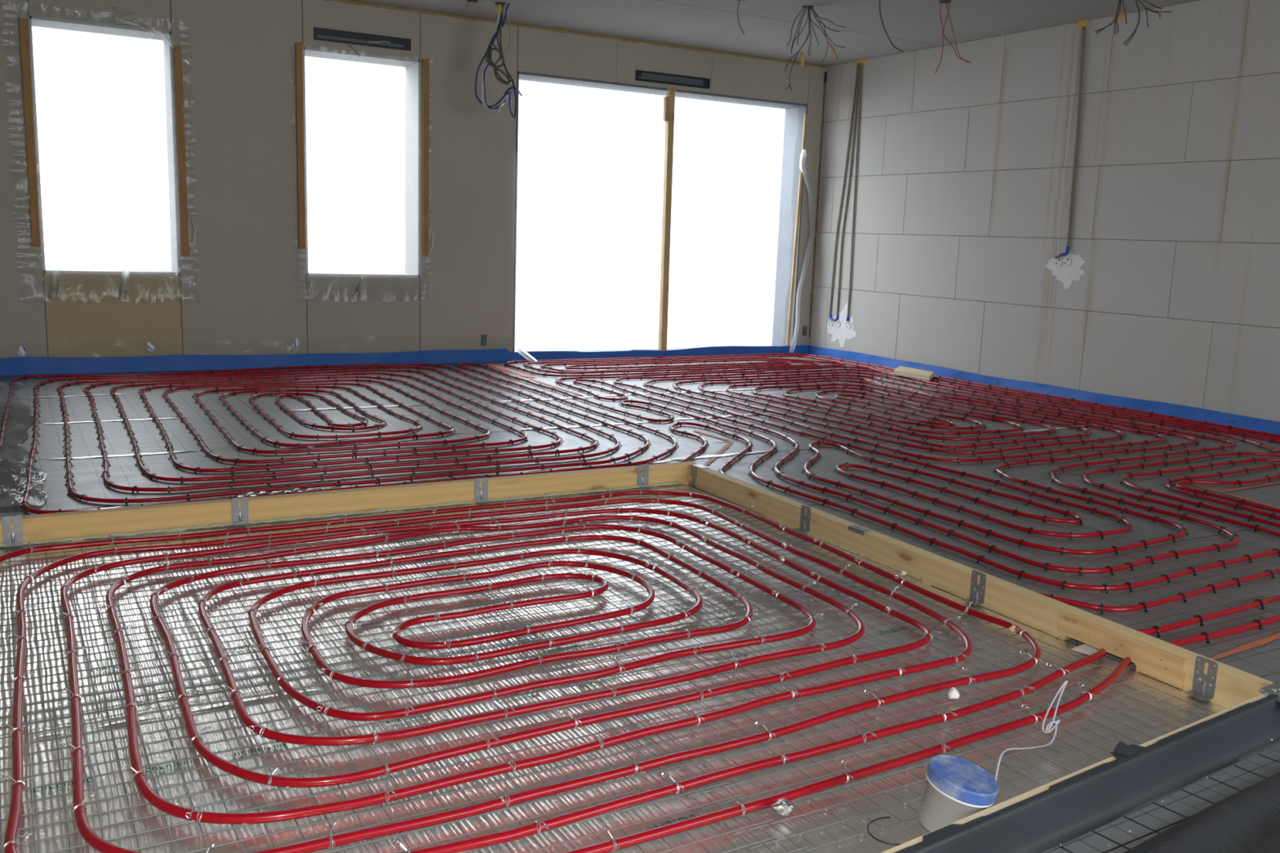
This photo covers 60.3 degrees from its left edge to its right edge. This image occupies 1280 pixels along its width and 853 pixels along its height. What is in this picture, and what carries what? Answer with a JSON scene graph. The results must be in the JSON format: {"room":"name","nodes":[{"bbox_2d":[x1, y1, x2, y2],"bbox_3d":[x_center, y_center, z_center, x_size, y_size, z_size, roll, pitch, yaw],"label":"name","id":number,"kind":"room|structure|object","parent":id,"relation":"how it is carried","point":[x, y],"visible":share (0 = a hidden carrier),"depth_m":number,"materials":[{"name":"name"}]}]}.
{"room":"building under construction","nodes":[
{"label":"building under construction","id":0,"kind":"room"},
{"bbox_2d":[0,0,826,363],"bbox_3d":[-1.630,-1.777,8.627,8.018,3.144,0.300,-4,11,-30],"label":"wall","id":1,"kind":"structure","parent":0,"point":[246,289],"depth_m":7.92,"materials":[{"name":"grey"}]},
{"bbox_2d":[16,346,26,356],"bbox_3d":[-4.074,-0.493,7.258,0.063,0.075,0.011,-4,11,-30],"label":"tape patch","id":2,"kind":"object","parent":1,"relation":"attached to","point":[21,351],"visible":1,"depth_m":7.26,"materials":[{"name":"grey"}]},
{"bbox_2d":[18,17,40,247],"bbox_3d":[-3.918,-1.875,7.075,0.048,1.425,0.024,-4,11,-30],"label":"batten","id":3,"kind":"object","parent":1,"relation":"attached to","point":[24,27],"visible":1,"depth_m":7.06,"materials":[{"name":"brown wood"}]},
{"bbox_2d":[28,15,180,275],"bbox_3d":[-3.619,-1.858,7.463,0.843,1.618,0.319,-4,11,-30],"label":"window","id":4,"kind":"structure","parent":1,"relation":"in","point":[37,21],"depth_m":7.47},
{"bbox_2d":[146,342,154,351],"bbox_3d":[-3.395,-0.554,7.644,0.044,0.064,0.011,-4,11,-30],"label":"tape patch","id":5,"kind":"object","parent":1,"relation":"attached to","point":[150,345],"visible":1,"depth_m":7.64,"materials":[{"name":"grey"}]},
{"bbox_2d":[173,44,189,256],"bbox_3d":[-3.134,-1.873,7.533,0.052,1.400,0.024,-4,11,-30],"label":"batten","id":6,"kind":"object","parent":1,"relation":"attached to","point":[177,55],"visible":1,"depth_m":7.52,"materials":[{"name":"brown wood"}]},
{"bbox_2d":[294,42,305,248],"bbox_3d":[-2.439,-2.005,7.913,0.046,1.440,0.024,-4,11,-30],"label":"batten","id":7,"kind":"object","parent":1,"relation":"attached to","point":[299,48],"visible":1,"depth_m":7.90,"materials":[{"name":"brown wood"}]},
{"bbox_2d":[302,46,420,276],"bbox_3d":[-2.130,-1.954,8.313,0.868,1.613,0.319,-4,11,-30],"label":"window","id":8,"kind":"structure","parent":1,"relation":"in","point":[412,67],"depth_m":8.42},
{"bbox_2d":[313,26,410,51],"bbox_3d":[-2.015,-2.819,8.021,0.712,0.085,0.012,-4,11,-30],"label":"vent slot","id":9,"kind":"object","parent":1,"relation":"attached to","point":[319,33],"visible":1,"depth_m":8.01,"materials":[{"name":"black"}]},
{"bbox_2d":[422,58,429,255],"bbox_3d":[-1.631,-2.039,8.378,0.046,1.455,0.024,-4,11,-30],"label":"batten","id":10,"kind":"object","parent":1,"relation":"attached to","point":[425,62],"visible":1,"depth_m":8.36,"materials":[{"name":"brown wood"}]},
{"bbox_2d":[480,334,487,346],"bbox_3d":[-1.255,-0.694,8.865,0.048,0.092,0.011,-4,11,-30],"label":"tape patch","id":11,"kind":"object","parent":1,"relation":"attached to","point":[483,342],"visible":1,"depth_m":8.86,"materials":[{"name":"grey"}]},
{"bbox_2d":[512,71,808,351],"bbox_3d":[0.167,-1.779,9.688,2.883,2.263,0.319,-4,11,-30],"label":"window","id":12,"kind":"structure","parent":1,"relation":"in","point":[794,113],"depth_m":10.27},
{"bbox_2d":[657,88,675,351],"bbox_3d":[0.230,-1.766,9.533,0.076,2.225,0.050,-4,11,-30],"label":"batten","id":13,"kind":"object","parent":1,"relation":"attached to","point":[669,124],"visible":1,"depth_m":9.51,"materials":[{"name":"brown wood"}]},
{"bbox_2d":[662,96,668,121],"bbox_3d":[0.219,-2.696,9.349,0.030,0.200,0.035,-4,11,-30],"label":"scrap","id":14,"kind":"object","parent":13,"relation":"attached to","point":[665,109],"visible":1,"depth_m":9.34,"materials":[{"name":"brown wood"}]},
{"bbox_2d":[635,69,710,88],"bbox_3d":[0.282,-2.942,9.339,0.737,0.084,0.012,-4,11,-30],"label":"vent slot","id":15,"kind":"object","parent":1,"relation":"attached to","point":[640,75],"visible":1,"depth_m":9.33,"materials":[{"name":"black"}]},
{"bbox_2d":[786,114,807,345],"bbox_3d":[1.456,-1.811,10.240,0.081,2.120,0.020,-4,11,-30],"label":"batten","id":16,"kind":"object","parent":1,"relation":"attached to","point":[805,122],"visible":1,"depth_m":10.24,"materials":[{"name":"brown wood"}]},
{"bbox_2d":[788,149,814,352],"bbox_3d":[1.528,-1.621,10.272,0.237,1.860,0.082,-4,11,-30],"label":"film","id":17,"kind":"object","parent":16,"relation":"hanging from","point":[802,155],"visible":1,"depth_m":10.28,"materials":[{"name":"white"}]},
{"bbox_3d":[-3.544,-1.769,7.317,1.120,1.892,0.016,-4,11,-30],"label":"film","id":18,"kind":"object","parent":1,"relation":"attached to","visible":0},
{"bbox_2d":[118,269,129,299],"bbox_3d":[-3.505,-0.965,7.489,0.080,0.200,0.018,-4,11,-30],"label":"fold","id":19,"kind":"object","parent":18,"relation":"attached to","point":[125,273],"visible":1,"depth_m":7.48,"materials":[{"name":"white"}]},
{"bbox_2d":[111,6,191,66],"bbox_3d":[-3.237,-2.577,7.327,0.490,0.350,0.041,-4,12,-33],"label":"fold","id":20,"kind":"object","parent":18,"relation":"attached to","point":[162,36],"visible":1,"depth_m":7.35,"materials":[{"name":"white"}]},
{"bbox_2d":[0,353,1279,682],"bbox_3d":[1.055,0.534,4.184,8.018,0.299,11.302,-4,11,-30],"label":"floor","id":21,"kind":"structure","parent":0,"point":[1263,661],"depth_m":5.25,"materials":[{"name":"grey plastic"}]},
{"bbox_2d":[0,381,47,506],"bbox_3d":[-3.116,-0.005,5.400,0.289,0.042,3.400,-4,11,-30],"label":"film","id":22,"kind":"object","parent":21,"relation":"on","point":[20,455],"visible":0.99,"depth_m":4.81,"materials":[{"name":"white"}]},
{"bbox_2d":[19,393,126,398],"bbox_3d":[-3.343,-0.182,6.504,0.570,0.004,0.048,-4,11,-31],"label":"tape","id":23,"kind":"object","parent":21,"relation":"on","point":[115,393],"visible":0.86,"depth_m":6.47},
{"bbox_2d":[44,417,180,423],"bbox_3d":[-2.751,-0.034,5.768,0.650,0.004,0.048,-3,11,-29],"label":"tape","id":24,"kind":"object","parent":21,"relation":"on","point":[161,417],"visible":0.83,"depth_m":5.76,"materials":[{"name":"plastic"}]},
{"bbox_2d":[49,449,196,459],"bbox_3d":[-2.308,0.126,4.940,0.600,0.004,0.049,-4,11,-30],"label":"tape","id":25,"kind":"object","parent":21,"relation":"on","point":[161,452],"visible":0.95,"depth_m":4.93,"materials":[{"name":"plastic"}]},
{"bbox_2d":[235,486,349,497],"bbox_3d":[-1.328,0.256,4.350,0.503,0.012,0.087,-3,11,-27],"label":"scrap","id":26,"kind":"object","parent":21,"relation":"on","point":[291,490],"visible":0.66,"depth_m":4.31,"materials":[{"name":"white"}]},
{"bbox_2d":[280,439,413,448],"bbox_3d":[-1.420,0.084,5.369,0.650,0.004,0.049,-4,11,-30],"label":"tape","id":27,"kind":"object","parent":21,"relation":"on","point":[410,439],"visible":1,"depth_m":5.40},
{"bbox_2d":[0,461,696,545],"bbox_3d":[-1.199,0.285,3.978,3.292,0.087,0.045,-4,11,-29],"label":"timber beam","id":28,"kind":"structure","parent":21,"relation":"on","point":[36,527],"depth_m":3.99,"materials":[{"name":"brown wood"}]},
{"bbox_2d":[1,515,23,547],"bbox_3d":[-1.986,0.333,3.487,0.056,0.090,0.035,-4,11,-30],"label":"bracket","id":29,"kind":"object","parent":28,"relation":"attached to","point":[13,538],"visible":1,"depth_m":3.50,"materials":[{"name":"metal"}]},
{"bbox_2d":[231,497,250,525],"bbox_3d":[-1.386,0.295,3.826,0.056,0.090,0.035,-4,11,-30],"label":"bracket","id":30,"kind":"object","parent":28,"relation":"attached to","point":[240,517],"visible":1,"depth_m":3.84,"materials":[{"name":"metal"}]},
{"bbox_2d":[474,477,490,503],"bbox_3d":[-0.608,0.248,4.264,0.056,0.090,0.035,-4,11,-30],"label":"bracket","id":31,"kind":"object","parent":28,"relation":"attached to","point":[481,496],"visible":1,"depth_m":4.28,"materials":[{"name":"metal"}]},
{"bbox_2d":[636,464,652,488],"bbox_3d":[0.021,0.209,4.619,0.056,0.090,0.035,-4,11,-30],"label":"bracket","id":32,"kind":"object","parent":28,"relation":"attached to","point":[642,481],"visible":1,"depth_m":4.63,"materials":[{"name":"metal"}]},
{"bbox_2d":[289,404,425,410],"bbox_3d":[-1.650,-0.115,6.466,0.800,0.004,0.048,-3,11,-29],"label":"tape","id":33,"kind":"object","parent":21,"relation":"on","point":[408,404],"visible":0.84,"depth_m":6.45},
{"bbox_2d":[0,345,808,376],"bbox_3d":[-1.349,-0.572,8.824,6.828,0.125,0.026,-4,11,-30],"label":"strip","id":34,"kind":"object","parent":21,"relation":"on","point":[18,366],"visible":0.88,"depth_m":8.16,"materials":[{"name":"blue plastic"}]},
{"bbox_2d":[0,484,932,738],"bbox_3d":[-0.835,0.459,3.307,3.220,0.008,1.512,-4,11,-30],"label":"sheet","id":35,"kind":"object","parent":21,"relation":"on","point":[38,726],"visible":0.59,"depth_m":3.09,"materials":[{"name":"silver metal"}]},
{"bbox_2d":[0,511,549,727],"bbox_3d":[-1.370,0.484,3.016,1.820,0.010,1.420,-4,11,-30],"label":"wire mesh","id":36,"kind":"object","parent":35,"relation":"on","point":[82,550],"visible":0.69,"depth_m":2.93,"materials":[{"name":"metal"}]},
{"bbox_2d":[0,481,681,547],"bbox_3d":[-1.185,0.325,3.956,3.132,0.017,0.017,-4,11,-29],"label":"bead","id":37,"kind":"object","parent":35,"relation":"on","point":[399,508],"visible":1,"depth_m":3.98},
{"bbox_2d":[0,626,808,852],"bbox_3d":[-0.748,0.690,1.940,1.770,0.010,1.320,-4,11,-30],"label":"wire mesh","id":38,"kind":"object","parent":35,"relation":"on","point":[59,759],"visible":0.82,"depth_m":2.15,"materials":[{"name":"metal"}]},
{"bbox_2d":[367,484,922,644],"bbox_3d":[-0.051,0.404,3.736,1.370,0.009,1.420,-4,11,-30],"label":"wire mesh","id":39,"kind":"object","parent":35,"relation":"on","point":[616,607],"visible":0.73,"depth_m":3.56,"materials":[{"name":"metal"}]},
{"bbox_2d":[484,363,535,377],"bbox_3d":[-1.005,-0.432,8.441,0.087,0.001,0.920,-4,11,-30],"label":"paint mark","id":40,"kind":"object","parent":21,"relation":"on","point":[498,366],"visible":1,"depth_m":8.41,"materials":[{"name":"paint"}]},
{"bbox_2d":[514,347,537,362],"bbox_3d":[-0.933,-0.583,8.994,0.186,0.107,0.040,5,10,15],"label":"film tail","id":41,"kind":"object","parent":21,"relation":"on","point":[521,351],"visible":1,"depth_m":8.98,"materials":[{"name":"white"}]},
{"bbox_2d":[483,396,591,402],"bbox_3d":[-0.629,-0.175,7.024,0.790,0.003,0.048,-4,11,-30],"label":"tape","id":42,"kind":"object","parent":21,"relation":"on","point":[580,397],"visible":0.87,"depth_m":6.99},
{"bbox_2d":[529,378,598,398],"bbox_3d":[-0.545,-0.262,7.551,0.090,0.001,1.008,-5,12,-34],"label":"paint mark","id":43,"kind":"object","parent":21,"relation":"on","point":[530,379],"visible":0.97,"depth_m":7.59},
{"bbox_2d":[519,419,675,430],"bbox_3d":[-0.235,-0.011,6.161,1.020,0.004,0.050,-4,11,-30],"label":"tape","id":44,"kind":"object","parent":21,"relation":"on","point":[597,424],"visible":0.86,"depth_m":6.13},
{"bbox_2d":[528,460,671,471],"bbox_3d":[-0.174,0.180,5.067,0.740,0.004,0.052,-4,11,-30],"label":"tape","id":45,"kind":"object","parent":21,"relation":"on","point":[654,461],"visible":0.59,"depth_m":5.01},
{"bbox_2d":[0,582,1228,852],"bbox_3d":[-0.141,0.695,2.078,3.180,0.008,1.400,-4,11,-30],"label":"sheet","id":46,"kind":"object","parent":21,"relation":"on","point":[899,833],"visible":0.7,"depth_m":2.26,"materials":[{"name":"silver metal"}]},
{"bbox_2d":[33,781,72,792],"bbox_3d":[-1.083,0.666,2.034,0.063,0.005,0.015,-4,11,-30],"label":"print","id":47,"kind":"object","parent":46,"relation":"on","point":[34,791],"depth_m":2.03},
{"bbox_2d":[144,760,192,772],"bbox_3d":[-0.910,0.656,2.127,0.083,0.005,0.015,-4,11,-30],"label":"print","id":48,"kind":"object","parent":46,"relation":"on","point":[176,763],"depth_m":2.13},
{"bbox_2d":[234,743,284,755],"bbox_3d":[-0.762,0.648,2.207,0.096,0.005,0.015,-4,11,-30],"label":"print","id":49,"kind":"object","parent":46,"relation":"on","point":[277,745],"depth_m":2.21},
{"bbox_2d":[648,813,696,829],"bbox_3d":[0.058,0.715,1.991,0.097,0.005,0.010,-4,11,-30],"label":"print","id":50,"kind":"object","parent":46,"relation":"on","point":[678,819],"depth_m":1.99},
{"bbox_2d":[770,798,795,816],"bbox_3d":[0.262,0.699,2.021,0.052,0.031,0.029,-4,11,-30],"label":"scrap","id":51,"kind":"object","parent":46,"relation":"on","point":[783,807],"visible":1,"depth_m":2.01,"materials":[{"name":"white"}]},
{"bbox_2d":[493,572,1215,852],"bbox_3d":[0.488,0.605,2.704,1.320,0.008,1.220,-4,11,-30],"label":"wire mesh","id":52,"kind":"object","parent":46,"relation":"on","point":[732,638],"visible":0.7,"depth_m":2.57,"materials":[{"name":"metal"}]},
{"bbox_2d":[866,817,901,845],"bbox_3d":[0.442,0.725,1.969,0.070,0.002,0.092,-2,11,-22],"label":"wire loop","id":53,"kind":"object","parent":46,"relation":"on","point":[871,835],"visible":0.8,"depth_m":1.96,"materials":[{"name":"black"}]},
{"bbox_2d":[947,687,959,698],"bbox_3d":[0.728,0.620,2.554,0.028,0.026,0.024,-4,11,-30],"label":"crumb","id":54,"kind":"object","parent":46,"relation":"on","point":[953,693],"visible":1,"depth_m":2.55,"materials":[{"name":"white"}]},
{"bbox_2d":[918,755,999,832],"bbox_3d":[0.574,0.671,1.978,0.127,0.132,0.130,-7,13,-43],"label":"bucket","id":55,"kind":"object","parent":46,"relation":"on","point":[957,788],"visible":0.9,"depth_m":1.95,"materials":[{"name":"white plastic"}]},
{"bbox_2d":[995,680,1067,781],"bbox_3d":[0.769,0.616,2.207,0.036,0.149,0.321,11,13,42],"label":"wire","id":56,"kind":"object","parent":46,"relation":"on","point":[1064,683],"visible":0.97,"depth_m":2.31,"materials":[{"name":"grey"}]},
{"bbox_2d":[1071,644,1098,655],"bbox_3d":[1.184,0.587,2.904,0.080,0.003,0.056,-5,12,-37],"label":"card","id":57,"kind":"object","parent":46,"relation":"on","point":[1086,649],"visible":0.66,"depth_m":2.90,"materials":[{"name":"paper"}]},
{"bbox_2d":[0,488,1279,852],"bbox_3d":[0.014,0.492,3.194,3.696,0.058,2.376,-4,11,-30],"label":"pipe","id":58,"kind":"object","parent":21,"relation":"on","point":[11,846],"visible":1,"depth_m":2.68,"materials":[{"name":"red plastic"}]},
{"bbox_2d":[0,362,1279,613],"bbox_3d":[-0.857,0.074,5.504,4.199,0.031,6.270,-4,11,-30],"label":"pipe","id":59,"kind":"object","parent":21,"relation":"on","point":[180,378],"visible":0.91,"depth_m":5.41,"materials":[{"name":"red"}]},
{"bbox_2d":[661,388,754,393],"bbox_3d":[0.493,-0.251,7.697,0.810,0.004,0.048,-4,11,-31],"label":"tape","id":60,"kind":"object","parent":21,"relation":"on","point":[738,388],"visible":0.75,"depth_m":7.71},
{"bbox_2d":[693,430,733,466],"bbox_3d":[0.394,0.106,5.622,0.198,0.001,0.946,2,10,-1],"label":"paint mark","id":61,"kind":"object","parent":21,"relation":"on","point":[726,446],"visible":0.99,"depth_m":5.66,"materials":[{"name":"paint"}]},
{"bbox_2d":[665,449,775,460],"bbox_3d":[0.406,0.140,5.420,0.660,0.004,0.051,-4,11,-30],"label":"tape","id":62,"kind":"object","parent":21,"relation":"on","point":[760,451],"visible":0.86,"depth_m":5.40,"materials":[{"name":"plastic"}]},
{"bbox_2d":[675,413,769,419],"bbox_3d":[0.499,-0.062,6.608,0.700,0.004,0.048,-4,11,-31],"label":"tape","id":63,"kind":"object","parent":21,"relation":"on","point":[764,413],"visible":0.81,"depth_m":6.56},
{"bbox_2d":[504,352,1279,440],"bbox_3d":[1.399,-0.206,7.590,3.169,0.031,4.807,-4,11,-30],"label":"pipe","id":64,"kind":"object","parent":21,"relation":"on","point":[766,362],"visible":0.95,"depth_m":8.88,"materials":[{"name":"red"}]},
{"bbox_2d":[893,365,933,380],"bbox_3d":[2.204,-0.429,8.864,0.243,0.039,0.598,-4,11,-30],"label":"wood block","id":65,"kind":"object","parent":64,"relation":"on","point":[900,371],"visible":1,"depth_m":8.77,"materials":[{"name":"wood"}]},
{"bbox_2d":[554,365,1279,576],"bbox_3d":[1.636,-0.014,6.528,3.459,0.031,5.005,-4,11,-30],"label":"pipe","id":66,"kind":"object","parent":21,"relation":"on","point":[700,376],"visible":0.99,"depth_m":6.29,"materials":[{"name":"red"}]},
{"bbox_2d":[688,463,1274,707],"bbox_3d":[0.835,0.420,3.642,0.046,0.085,2.576,-3,11,-28],"label":"timber beam","id":67,"kind":"structure","parent":21,"relation":"on","point":[1233,686],"depth_m":3.40,"materials":[{"name":"brown wood"}]},
{"bbox_2d":[689,464,709,488],"bbox_3d":[0.258,0.214,4.704,0.052,0.095,0.085,-4,11,-30],"label":"bracket","id":68,"kind":"object","parent":67,"relation":"attached to","point":[693,467],"visible":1,"depth_m":4.70,"materials":[{"name":"metal"}]},
{"bbox_2d":[793,504,811,533],"bbox_3d":[0.589,0.335,4.008,0.035,0.090,0.056,-4,11,-30],"label":"bracket","id":69,"kind":"object","parent":67,"relation":"attached to","point":[804,526],"visible":1,"depth_m":4.01,"materials":[{"name":"metal"}]},
{"bbox_2d":[848,524,871,535],"bbox_3d":[0.752,0.356,3.772,0.032,0.014,0.080,-4,11,-30],"label":"metal clamp","id":70,"kind":"object","parent":67,"relation":"attached to","point":[856,529],"visible":1,"depth_m":3.77,"materials":[{"name":"metal"}]},
{"bbox_2d":[961,569,986,605],"bbox_3d":[0.991,0.477,3.269,0.035,0.090,0.056,-4,11,-30],"label":"bracket","id":71,"kind":"object","parent":67,"relation":"attached to","point":[975,595],"visible":1,"depth_m":3.28,"materials":[{"name":"metal"}]},
{"bbox_2d":[1056,610,1187,688],"bbox_3d":[1.235,0.572,2.845,0.013,0.077,0.380,-3,11,-28],"label":"board","id":72,"kind":"object","parent":67,"relation":"attached to","point":[1166,666],"visible":1,"depth_m":2.81,"materials":[{"name":"brown wood"}]},
{"bbox_2d":[1183,655,1217,701],"bbox_3d":[1.339,0.600,2.630,0.035,0.090,0.056,-4,11,-30],"label":"bracket","id":73,"kind":"object","parent":67,"relation":"attached to","point":[1202,687],"visible":1,"depth_m":2.64,"materials":[{"name":"metal"}]},
{"bbox_2d":[807,345,1279,434],"bbox_3d":[3.025,-0.269,8.091,0.024,0.087,5.702,-4,11,-30],"label":"strip","id":74,"kind":"object","parent":21,"relation":"on","point":[1159,407],"visible":0.88,"depth_m":7.88,"materials":[{"name":"blue plastic"}]},
{"bbox_2d":[1006,424,1096,433],"bbox_3d":[2.467,0.013,6.583,0.800,0.004,0.052,-4,11,-30],"label":"pipe","id":75,"kind":"object","parent":21,"relation":"on","point":[1039,429],"visible":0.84,"depth_m":6.52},
{"bbox_2d":[881,693,1266,852],"bbox_3d":[0.168,0.743,1.607,3.213,0.078,0.028,-5,12,-35],"label":"board","id":76,"kind":"object","parent":21,"relation":"on","point":[1002,805],"visible":0.02,"depth_m":2.00,"materials":[{"name":"brown wood"}]},
{"bbox_2d":[893,694,1279,852],"bbox_3d":[0.174,0.748,1.598,3.213,0.089,0.069,-5,12,-35],"label":"steel beam","id":77,"kind":"structure","parent":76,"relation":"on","point":[1074,806],"depth_m":2.09,"materials":[{"name":"metal"}]},
{"bbox_2d":[1113,741,1140,756],"bbox_3d":[0.951,0.627,2.150,0.045,0.014,0.030,-5,12,-35],"label":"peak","id":78,"kind":"object","parent":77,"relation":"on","point":[1122,748],"visible":1,"depth_m":2.15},
{"bbox_2d":[1257,681,1279,702],"bbox_3d":[1.447,0.607,2.461,0.085,0.044,0.090,-5,12,-35],"label":"scrap","id":79,"kind":"object","parent":76,"relation":"on","point":[1273,688],"visible":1,"depth_m":2.47,"materials":[{"name":"silver metal"}]},
{"bbox_2d":[1046,742,1279,852],"bbox_3d":[0.396,0.793,1.647,3.500,0.002,0.140,-5,12,-35],"label":"strip","id":80,"kind":"object","parent":21,"relation":"on","point":[1144,824],"visible":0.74,"depth_m":2.11,"materials":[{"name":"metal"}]},
{"bbox_2d":[1041,740,1279,852],"bbox_3d":[0.358,0.781,1.699,3.400,0.001,0.014,-5,12,-35],"label":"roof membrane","id":81,"kind":"object","parent":80,"relation":"on","point":[1255,752],"visible":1,"depth_m":2.21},
{"bbox_2d":[1080,451,1279,537],"bbox_3d":[2.648,0.268,5.109,1.115,0.030,2.156,6,11,22],"label":"pipe","id":82,"kind":"object","parent":21,"relation":"on","point":[1085,475],"visible":1,"depth_m":4.96,"materials":[{"name":"red"}]},
{"bbox_2d":[1120,457,1279,527],"bbox_3d":[2.720,0.276,5.077,0.928,0.030,1.915,6,11,24],"label":"pipe","id":83,"kind":"object","parent":21,"relation":"on","point":[1124,480],"visible":1,"depth_m":4.97,"materials":[{"name":"red"}]},
{"bbox_2d":[1123,772,1279,852],"bbox_3d":[0.670,0.857,1.260,3.402,0.017,0.916,-5,12,-35],"label":"film","id":84,"kind":"object","parent":21,"relation":"on","point":[1237,823],"visible":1,"depth_m":2.02,"materials":[{"name":"grey"}]},
{"bbox_2d":[1164,462,1279,519],"bbox_3d":[2.839,0.279,5.082,0.758,0.030,1.649,7,11,25],"label":"pipe","id":85,"kind":"object","parent":21,"relation":"on","point":[1168,482],"visible":0.99,"depth_m":4.98,"materials":[{"name":"red"}]},
{"bbox_2d":[1172,473,1279,513],"bbox_3d":[3.061,0.311,4.947,1.032,0.030,0.882,-4,11,-30],"label":"pipe","id":86,"kind":"object","parent":21,"relation":"on","point":[1206,492],"visible":0.98,"depth_m":5.02,"materials":[{"name":"red"}]},
{"bbox_2d":[1186,481,1279,509],"bbox_3d":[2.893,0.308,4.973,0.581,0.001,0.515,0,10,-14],"label":"pipe","id":87,"kind":"object","parent":21,"relation":"on","point":[1276,482],"visible":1,"depth_m":5.04,"materials":[{"name":"plastic"}]},
{"bbox_2d":[1209,632,1279,659],"bbox_3d":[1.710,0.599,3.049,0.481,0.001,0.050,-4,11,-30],"label":"pipe","id":88,"kind":"object","parent":21,"relation":"on","point":[1260,642],"visible":0.91,"depth_m":3.02,"materials":[{"name":"plastic"}]},
{"bbox_2d":[348,0,1199,66],"bbox_3d":[1.159,-2.341,3.687,8.018,0.250,11.302,-4,11,-30],"label":"ceiling","id":89,"kind":"structure","parent":0,"point":[910,25],"depth_m":8.05,"materials":[{"name":"grey"}]},
{"bbox_2d":[475,2,522,117],"bbox_3d":[-0.972,-2.624,7.887,0.336,0.785,0.304,-4,11,-30],"label":"cable bundle","id":90,"kind":"object","parent":89,"relation":"hanging from","point":[487,55],"visible":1,"depth_m":7.89,"materials":[{"name":"black"}]},
{"bbox_2d":[324,0,825,67],"bbox_3d":[-0.365,-3.167,8.915,4.749,0.033,0.034,-4,11,-30],"label":"bead","id":91,"kind":"object","parent":89,"relation":"attached to","point":[420,11],"visible":0.94,"depth_m":8.81},
{"bbox_2d":[784,5,845,90],"bbox_3d":[1.208,-2.608,7.612,0.412,0.567,0.127,1,10,-4],"label":"cable bundle","id":92,"kind":"object","parent":89,"relation":"hanging from","point":[802,54],"visible":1,"depth_m":7.60,"materials":[{"name":"black"}]},
{"bbox_2d":[879,0,902,51],"bbox_3d":[1.594,-2.619,7.147,0.228,0.361,0.078,1,10,-4],"label":"cable bundle","id":93,"kind":"object","parent":89,"relation":"hanging from","point":[879,0],"visible":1,"depth_m":7.15,"materials":[{"name":"black"}]},
{"bbox_2d":[934,0,971,73],"bbox_3d":[2.084,-2.576,7.292,0.240,0.460,0.092,3,10,8],"label":"cable bundle","id":94,"kind":"object","parent":89,"relation":"hanging from","point":[941,2],"visible":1,"depth_m":7.29,"materials":[{"name":"black"}]},
{"bbox_2d":[1094,0,1172,45],"bbox_3d":[3.099,-2.557,6.929,0.448,0.304,0.100,1,10,-4],"label":"cable bundle","id":95,"kind":"object","parent":89,"relation":"hanging from","point":[1115,20],"visible":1,"depth_m":6.92,"materials":[{"name":"black"}]},
{"bbox_2d":[808,0,1279,422],"bbox_3d":[4.450,-1.078,5.854,0.302,3.144,11.302,-4,11,-30],"label":"wall","id":96,"kind":"structure","parent":0,"point":[965,169],"depth_m":7.83,"materials":[{"name":"concrete"}]},
{"bbox_2d":[808,82,826,337],"bbox_3d":[1.660,-2.010,10.319,0.021,2.343,0.024,-4,11,-30],"label":"bead","id":97,"kind":"object","parent":96,"relation":"attached to","point":[824,83],"visible":1,"depth_m":10.31},
{"bbox_2d":[826,302,857,347],"bbox_3d":[1.853,-0.936,10.111,0.006,0.421,0.430,-4,11,-30],"label":"plaster patch","id":98,"kind":"object","parent":96,"relation":"attached to","point":[841,333],"visible":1,"depth_m":10.10,"materials":[{"name":"paint"}]},
{"bbox_2d":[828,62,857,316],"bbox_3d":[1.843,-2.112,9.975,0.016,2.251,0.180,-4,11,-30],"label":"cable","id":99,"kind":"object","parent":96,"relation":"attached to","point":[855,82],"visible":1,"depth_m":9.97,"materials":[{"name":"plastic"}]},
{"bbox_2d":[835,62,859,315],"bbox_3d":[1.871,-2.107,9.923,0.020,2.240,0.093,-4,11,-30],"label":"cable","id":100,"kind":"object","parent":96,"relation":"attached to","point":[858,72],"visible":1,"depth_m":9.91,"materials":[{"name":"plastic"}]},
{"bbox_2d":[847,62,862,315],"bbox_3d":[1.917,-2.091,9.845,0.018,2.240,0.061,-4,11,-30],"label":"cable","id":101,"kind":"object","parent":96,"relation":"attached to","point":[860,74],"visible":1,"depth_m":9.83,"materials":[{"name":"plastic"}]},
{"bbox_2d":[1053,257,1062,266],"bbox_3d":[3.038,-1.198,7.998,0.008,0.068,0.068,-4,11,-30],"label":"box","id":102,"kind":"object","parent":96,"relation":"attached to","point":[1058,261],"visible":1,"depth_m":8.00,"materials":[{"name":"white plastic"}]},
{"bbox_2d":[1045,249,1085,289],"bbox_3d":[3.071,-1.131,7.957,0.006,0.285,0.348,-4,11,-30],"label":"plaster patch","id":103,"kind":"object","parent":96,"relation":"attached to","point":[1066,274],"visible":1,"depth_m":7.93,"materials":[{"name":"paint"}]},
{"bbox_2d":[1062,256,1071,266],"bbox_3d":[3.075,-1.191,7.934,0.008,0.068,0.068,-4,11,-30],"label":"box","id":104,"kind":"object","parent":96,"relation":"attached to","point":[1066,260],"visible":1,"depth_m":7.93,"materials":[{"name":"white plastic"}]},
{"bbox_2d":[1066,26,1085,246],"bbox_3d":[3.088,-2.037,7.806,0.020,1.530,0.069,-4,11,-30],"label":"cable","id":105,"kind":"object","parent":96,"relation":"attached to","point":[1083,27],"visible":1,"depth_m":7.79,"materials":[{"name":"plastic"}]},
{"bbox_2d":[1076,19,1088,27],"bbox_3d":[3.097,-2.825,7.718,0.040,0.063,0.104,-4,11,-30],"label":"lump","id":106,"kind":"object","parent":96,"relation":"attached to","point":[1080,24],"visible":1,"depth_m":7.70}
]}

